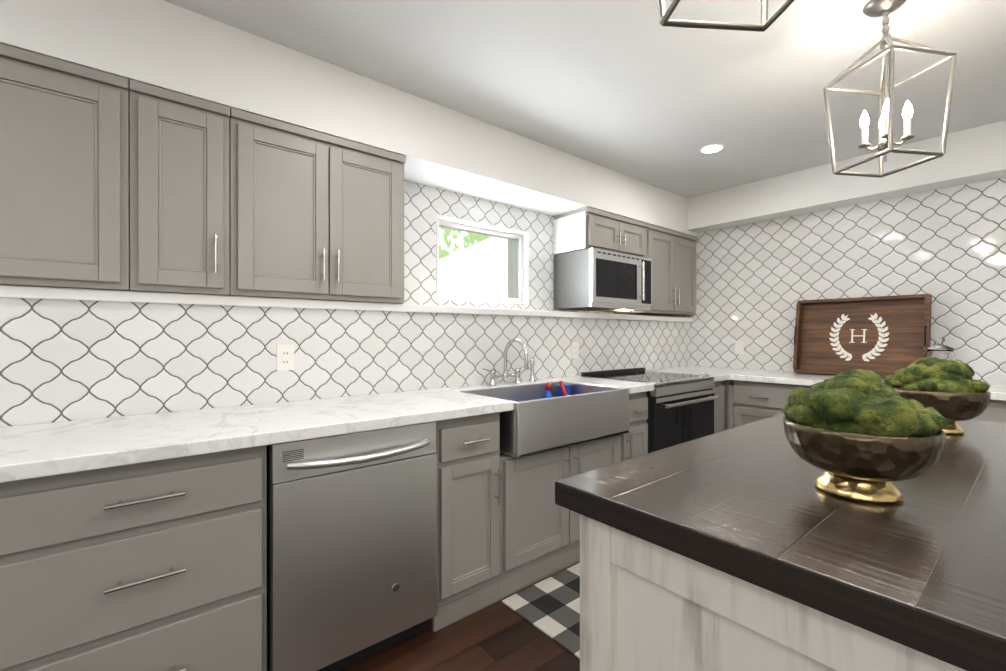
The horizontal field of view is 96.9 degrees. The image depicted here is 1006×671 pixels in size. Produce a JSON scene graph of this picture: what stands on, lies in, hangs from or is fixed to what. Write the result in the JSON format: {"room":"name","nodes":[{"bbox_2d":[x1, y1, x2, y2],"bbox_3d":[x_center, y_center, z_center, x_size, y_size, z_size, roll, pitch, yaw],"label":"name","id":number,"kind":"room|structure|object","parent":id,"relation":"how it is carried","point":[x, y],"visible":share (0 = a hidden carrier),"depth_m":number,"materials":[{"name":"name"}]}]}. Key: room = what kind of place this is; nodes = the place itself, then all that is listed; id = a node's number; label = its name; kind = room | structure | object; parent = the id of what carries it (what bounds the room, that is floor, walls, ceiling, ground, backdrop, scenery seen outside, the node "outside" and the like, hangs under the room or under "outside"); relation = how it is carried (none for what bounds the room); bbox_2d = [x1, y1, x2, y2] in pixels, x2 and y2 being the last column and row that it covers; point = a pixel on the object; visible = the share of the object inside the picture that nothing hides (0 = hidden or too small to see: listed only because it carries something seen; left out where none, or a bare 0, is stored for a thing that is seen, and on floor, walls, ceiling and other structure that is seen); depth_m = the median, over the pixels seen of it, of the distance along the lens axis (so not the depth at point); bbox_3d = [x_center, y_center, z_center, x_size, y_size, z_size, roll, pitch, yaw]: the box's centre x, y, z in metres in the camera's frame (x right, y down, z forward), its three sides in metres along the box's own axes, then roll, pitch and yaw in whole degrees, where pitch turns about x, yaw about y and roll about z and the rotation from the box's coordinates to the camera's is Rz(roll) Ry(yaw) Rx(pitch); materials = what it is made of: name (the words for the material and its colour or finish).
{"room":"kitchen","nodes":[
{"label":"kitchen","id":0,"kind":"room"},
{"bbox_2d":[0,180,690,426],"bbox_3d":[-1.210,-0.021,2.149,7.400,2.480,0.500,0,0,-39],"label":"wall","id":1,"kind":"structure","parent":0,"point":[66,360],"depth_m":2.08,"materials":[{"name":"tile"}]},
{"bbox_2d":[0,43,135,290],"bbox_3d":[-1.945,-0.549,1.356,1.242,0.764,0.343,0,0,-39],"label":"upper cabinet","id":2,"kind":"object","parent":1,"relation":"attached to","point":[103,186],"depth_m":1.52,"materials":[{"name":"grey wood"}]},
{"bbox_2d":[136,81,235,295],"bbox_3d":[-1.341,-0.550,1.851,0.318,0.764,0.343,0,0,-39],"label":"upper cabinet","id":3,"kind":"object","parent":1,"relation":"attached to","point":[186,145],"depth_m":1.73,"materials":[{"name":"grey wood"}]},
{"bbox_2d":[277,344,293,370],"bbox_3d":[-0.980,0.099,2.009,0.072,0.116,0.007,0,0,-39],"label":"electrical outlet plate","id":4,"kind":"object","parent":1,"relation":"attached to","point":[285,357],"depth_m":2.01,"materials":[{"name":"plastic"}]},
{"bbox_2d":[236,109,405,303],"bbox_3d":[-0.915,-0.550,2.200,0.785,0.764,0.343,0,0,-39],"label":"upper cabinet","id":5,"kind":"object","parent":1,"relation":"attached to","point":[320,216],"depth_m":2.03,"materials":[{"name":"grey wood"}]},
{"bbox_2d":[0,285,692,321],"bbox_3d":[-1.133,-0.146,2.053,7.399,0.040,0.301,0,0,-39],"label":"sill ledge","id":6,"kind":"object","parent":1,"relation":"attached to","point":[15,291],"visible":0.77,"depth_m":1.94,"materials":[{"name":"white stone"}]},
{"bbox_2d":[436,214,528,304],"bbox_3d":[-0.182,-0.498,3.157,0.790,0.540,0.241,0,0,-39],"label":"window","id":7,"kind":"structure","parent":1,"relation":"in","point":[522,238],"depth_m":3.17,"materials":[{"name":"white wood"}]},
{"bbox_2d":[439,226,516,297],"bbox_3d":[-0.166,-0.500,3.137,0.698,0.444,0.004,0,0,-39],"label":"window panel","id":8,"kind":"object","parent":7,"relation":"attached to","point":[476,263],"visible":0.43,"depth_m":3.12,"materials":[{"name":"clear glass"}]},
{"bbox_2d":[571,342,578,357],"bbox_3d":[0.525,0.107,3.242,0.072,0.116,0.007,0,0,-39],"label":"electrical outlet plate","id":9,"kind":"object","parent":1,"relation":"attached to","point":[574,345],"depth_m":3.24,"materials":[{"name":"plastic"}]},
{"bbox_2d":[553,207,624,254],"bbox_3d":[0.673,-0.785,3.500,0.441,0.298,0.343,0,0,-39],"label":"upper cabinet","id":10,"kind":"object","parent":1,"relation":"attached to","point":[587,227],"depth_m":3.36,"materials":[{"name":"grey wood"}]},
{"bbox_2d":[554,248,651,311],"bbox_3d":[0.827,-0.417,3.566,0.754,0.425,0.438,0,0,-39],"label":"microwave","id":11,"kind":"object","parent":10,"relation":"attached to","point":[592,279],"visible":1,"depth_m":3.38,"materials":[{"name":"silver metal"}]},
{"bbox_2d":[625,217,648,257],"bbox_3d":[0.920,-0.786,3.702,0.437,0.298,0.343,0,0,-39],"label":"upper cabinet","id":12,"kind":"object","parent":1,"relation":"attached to","point":[636,232],"depth_m":3.62,"materials":[{"name":"grey wood"}]},
{"bbox_2d":[613,224,696,315],"bbox_3d":[1.417,-0.565,4.110,0.841,0.741,0.343,0,0,-39],"label":"upper cabinet","id":13,"kind":"object","parent":1,"relation":"attached to","point":[671,254],"depth_m":3.96,"materials":[{"name":"grey wood"}]},
{"bbox_2d":[340,562,579,670],"bbox_3d":[0.361,1.272,0.272,7.850,0.100,5.400,0,0,-39],"label":"floor","id":14,"kind":"structure","parent":0,"point":[499,635],"depth_m":1.73,"materials":[{"name":"brown wood"}]},
{"bbox_2d":[0,445,266,670],"bbox_3d":[-1.190,0.780,1.444,0.655,0.880,0.612,0,0,-39],"label":"base cabinet","id":15,"kind":"object","parent":14,"relation":"on","point":[160,565],"depth_m":1.21,"materials":[{"name":"grey wood"}]},
{"bbox_2d":[0,366,749,482],"bbox_3d":[-0.071,0.318,2.334,5.397,0.040,0.651,0,0,-39],"label":"countertop","id":16,"kind":"structure","parent":15,"relation":"on","point":[30,451],"depth_m":1.49,"materials":[{"name":"stone"}]},
{"bbox_2d":[482,338,535,384],"bbox_3d":[0.099,0.156,2.690,0.423,0.281,0.230,0,0,-39],"label":"bridge faucet","id":17,"kind":"object","parent":16,"relation":"on","point":[505,374],"visible":1,"depth_m":2.72,"materials":[{"name":"silver metal"}]},
{"bbox_2d":[267,421,436,670],"bbox_3d":[-0.678,0.781,1.823,0.602,0.876,0.675,0,0,-39],"label":"dishwasher","id":18,"kind":"object","parent":14,"relation":"on","point":[351,548],"visible":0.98,"depth_m":1.57,"materials":[{"name":"silver metal"}]},
{"bbox_2d":[427,412,519,631],"bbox_3d":[-0.297,0.779,2.176,0.415,0.880,0.612,0,0,-39],"label":"base cabinet","id":19,"kind":"object","parent":14,"relation":"on","point":[478,485],"depth_m":1.94,"materials":[{"name":"grey wood"}]},
{"bbox_2d":[502,563,579,658],"bbox_3d":[0.801,1.214,2.228,1.490,0.008,0.730,0,0,-39],"label":"rug","id":20,"kind":"object","parent":14,"relation":"on","point":[550,607],"visible":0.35,"depth_m":1.99,"materials":[{"name":"fabric"}]},
{"bbox_2d":[520,429,631,589],"bbox_3d":[0.150,0.890,2.542,1.026,0.655,0.612,0,0,-39],"label":"base cabinet","id":21,"kind":"object","parent":14,"relation":"on","point":[549,531],"depth_m":2.24,"materials":[{"name":"grey wood"}]},
{"bbox_2d":[457,381,628,457],"bbox_3d":[0.224,0.426,2.478,0.845,0.253,0.535,0,0,-39],"label":"sink","id":22,"kind":"object","parent":21,"relation":"in","point":[533,422],"visible":0.71,"depth_m":2.25,"materials":[{"name":"silver metal"}]},
{"bbox_2d":[542,381,569,398],"bbox_3d":[0.376,0.406,2.667,0.270,0.251,0.290,0,0,-39],"label":"toys","id":23,"kind":"object","parent":22,"relation":"in","point":[563,389],"visible":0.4,"depth_m":2.73,"materials":[{"name":"blue plastic"}]},
{"bbox_2d":[629,391,647,457],"bbox_3d":[0.579,0.777,2.894,0.360,0.880,0.612,0,0,-39],"label":"base cabinet","id":24,"kind":"object","parent":14,"relation":"on","point":[638,402],"depth_m":2.71,"materials":[{"name":"grey wood"}]},
{"bbox_2d":[581,367,718,452],"bbox_3d":[1.063,0.741,3.200,0.758,0.952,0.657,0,0,-39],"label":"range","id":25,"kind":"object","parent":14,"relation":"on","point":[680,408],"visible":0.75,"depth_m":2.96,"materials":[{"name":"black glass"}]},
{"bbox_2d":[710,381,723,433],"bbox_3d":[1.410,0.776,3.574,0.231,0.880,0.612,0,0,-39],"label":"base cabinet","id":26,"kind":"object","parent":14,"relation":"on","point":[719,388],"depth_m":3.36,"materials":[{"name":"grey wood"}]},
{"bbox_2d":[722,380,733,430],"bbox_3d":[1.780,0.775,3.851,0.612,0.880,0.652,0,0,-39],"label":"base cabinet","id":27,"kind":"object","parent":14,"relation":"on","point":[728,384],"depth_m":3.43,"materials":[{"name":"grey wood"}]},
{"bbox_2d":[580,517,950,670],"bbox_3d":[0.969,0.780,1.084,1.509,0.881,0.738,0,0,-39],"label":"kitchen island","id":28,"kind":"object","parent":14,"relation":"on","point":[643,608],"depth_m":0.73,"materials":[{"name":"white wood"}]},
{"bbox_2d":[555,413,1005,670],"bbox_3d":[0.969,0.315,1.083,1.579,0.048,0.808,0,0,-39],"label":"island countertop","id":29,"kind":"structure","parent":28,"relation":"on","point":[923,574],"depth_m":0.68,"materials":[{"name":"brown wood"}]},
{"bbox_2d":[782,369,950,503],"bbox_3d":[0.660,0.175,0.828,0.234,0.228,0.242,0,0,-39],"label":"bowl","id":30,"kind":"object","parent":29,"relation":"on","point":[867,436],"visible":1,"depth_m":0.77,"materials":[{"name":"gold metal"}]},
{"bbox_2d":[883,357,990,433],"bbox_3d":[1.318,0.177,1.366,0.234,0.223,0.238,0,0,-39],"label":"bowl","id":31,"kind":"object","parent":29,"relation":"on","point":[951,392],"visible":0.83,"depth_m":1.30,"materials":[{"name":"gold metal"}]},
{"bbox_2d":[734,380,809,427],"bbox_3d":[2.246,0.777,3.281,0.612,0.880,0.891,0,0,-39],"label":"base cabinet","id":32,"kind":"object","parent":14,"relation":"on","point":[746,402],"depth_m":3.27,"materials":[{"name":"grey wood"}]},
{"bbox_2d":[970,400,1005,422],"bbox_3d":[2.785,0.778,2.624,0.612,0.880,1.032,0,0,-39],"label":"base cabinet","id":33,"kind":"object","parent":14,"relation":"on","point":[995,411],"depth_m":2.37,"materials":[{"name":"grey wood"}]},
{"bbox_2d":[732,370,1005,400],"bbox_3d":[2.767,0.318,2.610,0.657,0.040,3.702,0,0,-39],"label":"countertop","id":34,"kind":"structure","parent":33,"relation":"on","point":[998,391],"depth_m":3.18,"materials":[{"name":"stone"}]},
{"bbox_2d":[793,294,931,377],"bbox_3d":[2.550,0.010,3.213,0.179,0.570,0.760,0,0,-39],"label":"tray","id":35,"kind":"object","parent":34,"relation":"on","point":[881,336],"visible":0.98,"depth_m":3.21,"materials":[{"name":"brown wood"}]},
{"bbox_2d":[924,337,956,360],"bbox_3d":[2.713,0.153,2.769,0.144,0.286,0.144,0,0,-39],"label":"glass jar","id":36,"kind":"object","parent":34,"relation":"on","point":[940,350],"visible":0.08,"depth_m":2.73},
{"bbox_2d":[164,0,1005,198],"bbox_3d":[0.361,-1.308,0.267,7.850,0.100,5.400,0,0,-39],"label":"ceiling","id":37,"kind":"structure","parent":0,"point":[634,89],"depth_m":2.11,"materials":[{"name":"white paint"}]},
{"bbox_2d":[0,0,697,236],"bbox_3d":[-1.117,-1.097,2.032,7.399,0.326,0.349,0,0,-39],"label":"soffit","id":38,"kind":"structure","parent":37,"relation":"attached to","point":[163,44],"depth_m":2.04,"materials":[{"name":"white paint"}]},
{"bbox_2d":[699,144,724,153],"bbox_3d":[1.413,-1.261,3.015,0.156,0.004,0.156,0,0,-39],"label":"recessed light","id":39,"kind":"object","parent":37,"relation":"in","point":[709,149],"visible":1,"depth_m":3.01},
{"bbox_2d":[658,0,794,31],"bbox_3d":[0.449,-0.949,0.822,0.278,0.618,0.278,0,0,-4],"label":"pendant lantern","id":40,"kind":"object","parent":37,"relation":"hanging from","point":[763,26],"visible":1,"depth_m":0.93,"materials":[{"name":"metal"}]},
{"bbox_2d":[688,120,1005,232],"bbox_3d":[3.245,-1.116,2.388,0.199,0.289,4.625,0,0,-39],"label":"soffit","id":41,"kind":"structure","parent":37,"relation":"attached to","point":[974,155],"depth_m":3.16,"materials":[{"name":"white paint"}]},
{"bbox_2d":[823,0,956,177],"bbox_3d":[1.448,-0.951,1.687,0.278,0.618,0.278,0,0,-9],"label":"pendant lantern","id":42,"kind":"object","parent":37,"relation":"hanging from","point":[876,9],"visible":1,"depth_m":1.67,"materials":[{"name":"metal"}]},
{"bbox_2d":[666,177,1005,383],"bbox_3d":[3.238,-0.022,2.755,0.250,2.480,5.200,0,0,-39],"label":"wall","id":43,"kind":"structure","parent":0,"point":[945,248],"depth_m":3.29,"materials":[{"name":"tile"}]},
{"bbox_2d":[735,341,743,353],"bbox_3d":[2.093,0.105,3.950,0.006,0.116,0.072,0,0,-39],"label":"electrical outlet plate","id":44,"kind":"object","parent":43,"relation":"attached to","point":[739,345],"depth_m":3.95,"materials":[{"name":"plastic"}]}
]}

